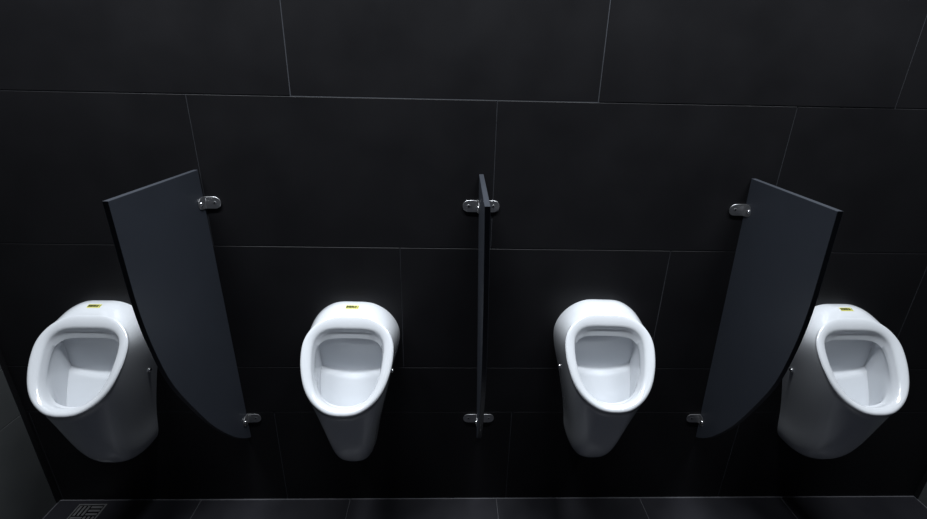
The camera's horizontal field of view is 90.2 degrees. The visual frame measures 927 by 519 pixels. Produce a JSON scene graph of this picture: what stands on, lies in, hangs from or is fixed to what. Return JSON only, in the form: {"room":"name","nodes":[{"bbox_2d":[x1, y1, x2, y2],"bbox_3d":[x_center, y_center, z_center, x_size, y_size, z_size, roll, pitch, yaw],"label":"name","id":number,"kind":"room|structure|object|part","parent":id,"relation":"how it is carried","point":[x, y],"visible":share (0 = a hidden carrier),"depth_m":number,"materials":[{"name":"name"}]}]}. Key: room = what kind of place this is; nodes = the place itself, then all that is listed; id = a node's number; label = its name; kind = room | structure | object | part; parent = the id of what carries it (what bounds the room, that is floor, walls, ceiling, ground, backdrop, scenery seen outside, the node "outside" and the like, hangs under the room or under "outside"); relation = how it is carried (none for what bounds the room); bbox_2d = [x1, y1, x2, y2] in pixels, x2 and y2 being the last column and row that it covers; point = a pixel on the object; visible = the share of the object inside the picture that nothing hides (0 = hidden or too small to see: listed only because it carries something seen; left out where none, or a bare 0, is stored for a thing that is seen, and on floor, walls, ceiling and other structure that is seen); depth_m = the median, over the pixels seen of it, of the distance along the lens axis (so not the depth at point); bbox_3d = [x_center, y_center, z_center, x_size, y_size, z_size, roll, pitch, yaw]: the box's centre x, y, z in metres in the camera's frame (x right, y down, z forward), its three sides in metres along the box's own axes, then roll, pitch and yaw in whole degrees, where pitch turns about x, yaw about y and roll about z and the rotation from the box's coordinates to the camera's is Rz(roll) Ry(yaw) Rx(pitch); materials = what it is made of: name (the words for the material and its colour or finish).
{"room":"public restroom","nodes":[
{"label":"public restroom","id":0,"kind":"room"},
{"bbox_2d":[0,365,55,518],"bbox_3d":[-1.596,0.247,0.153,0.120,2.720,2.600,1,21,-2],"label":"wall","id":1,"kind":"structure","parent":0,"point":[25,490],"depth_m":1.64,"materials":[{"name":"black tile"}]},
{"bbox_2d":[0,351,59,502],"bbox_3d":[-1.565,-0.269,1.339,0.006,2.618,0.016,1,21,-2],"label":"trim","id":2,"kind":"structure","parent":1,"relation":"attached to","point":[2,361],"depth_m":1.68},
{"bbox_2d":[0,0,926,499],"bbox_3d":[0.166,-0.230,1.471,3.710,2.720,0.120,1,21,-2],"label":"wall","id":3,"kind":"structure","parent":0,"point":[342,145],"depth_m":1.41,"materials":[{"name":"black tile"}]},
{"bbox_2d":[27,300,157,462],"bbox_3d":[-1.184,0.456,1.495,0.296,0.590,0.270,1,21,-2],"label":"urinal","id":4,"kind":"object","parent":3,"relation":"attached to","point":[92,372],"visible":0.96,"depth_m":1.47,"materials":[{"name":"white ceramic"}]},
{"bbox_2d":[102,170,260,437],"bbox_3d":[-0.770,0.269,1.373,0.078,0.999,0.378,1,21,-2],"label":"privacy screen","id":5,"kind":"object","parent":3,"relation":"attached to","point":[160,231],"visible":1,"depth_m":1.30,"materials":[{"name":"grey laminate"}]},
{"bbox_2d":[300,301,399,461],"bbox_3d":[-0.367,0.461,1.518,0.306,0.595,0.270,1,21,-2],"label":"urinal","id":6,"kind":"object","parent":3,"relation":"attached to","point":[349,350],"visible":1,"depth_m":1.48,"materials":[{"name":"white ceramic"}]},
{"bbox_2d":[463,174,498,437],"bbox_3d":[0.059,0.277,1.397,0.132,0.999,0.379,1,21,-2],"label":"privacy screen","id":7,"kind":"object","parent":3,"relation":"attached to","point":[483,206],"visible":1,"depth_m":1.26,"materials":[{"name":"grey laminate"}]},
{"bbox_3d":[0.055,0.277,1.397,0.014,0.999,0.378,0,21,0],"label":"panel","id":8,"kind":"part","parent":7,"relation":"part of","materials":[{"name":"black glass"}]},
{"bbox_2d":[554,299,654,457],"bbox_3d":[0.459,0.456,1.536,0.309,0.596,0.270,2,21,-2],"label":"urinal","id":9,"kind":"object","parent":3,"relation":"attached to","point":[605,355],"visible":1,"depth_m":1.50,"materials":[{"name":"white ceramic"}]},
{"bbox_2d":[686,179,843,437],"bbox_3d":[0.875,0.286,1.422,0.091,0.999,0.378,1,21,-2],"label":"privacy screen","id":10,"kind":"object","parent":3,"relation":"attached to","point":[786,240],"visible":1,"depth_m":1.34,"materials":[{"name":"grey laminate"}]},
{"bbox_2d":[777,304,908,458],"bbox_3d":[1.277,0.474,1.564,0.296,0.590,0.270,1,21,-2],"label":"urinal","id":11,"kind":"object","parent":3,"relation":"attached to","point":[848,374],"visible":0.96,"depth_m":1.53,"materials":[{"name":"white ceramic"}]},
{"bbox_2d":[42,496,926,518],"bbox_3d":[0.171,1.494,0.687,3.710,0.120,2.604,1,21,-2],"label":"floor","id":12,"kind":"structure","parent":0,"point":[733,507],"depth_m":1.83,"materials":[{"name":"black tile"}]},
{"bbox_2d":[67,504,106,518],"bbox_3d":[-1.446,0.977,1.759,0.106,0.004,0.106,1,21,-2],"label":"floor drain","id":13,"kind":"object","parent":12,"relation":"on","point":[82,511],"visible":1,"depth_m":1.78,"materials":[{"name":"silver metal"}]},
{"bbox_2d":[918,482,926,506],"bbox_3d":[1.992,0.284,0.257,0.120,2.720,2.600,1,21,-2],"label":"wall","id":14,"kind":"structure","parent":0,"point":[922,498],"depth_m":1.88,"materials":[{"name":"black tile"}]},
{"bbox_2d":[914,471,926,498],"bbox_3d":[1.903,-0.233,1.440,0.006,2.618,0.016,1,21,-2],"label":"trim","id":15,"kind":"structure","parent":14,"relation":"attached to","point":[924,480],"depth_m":1.89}
]}

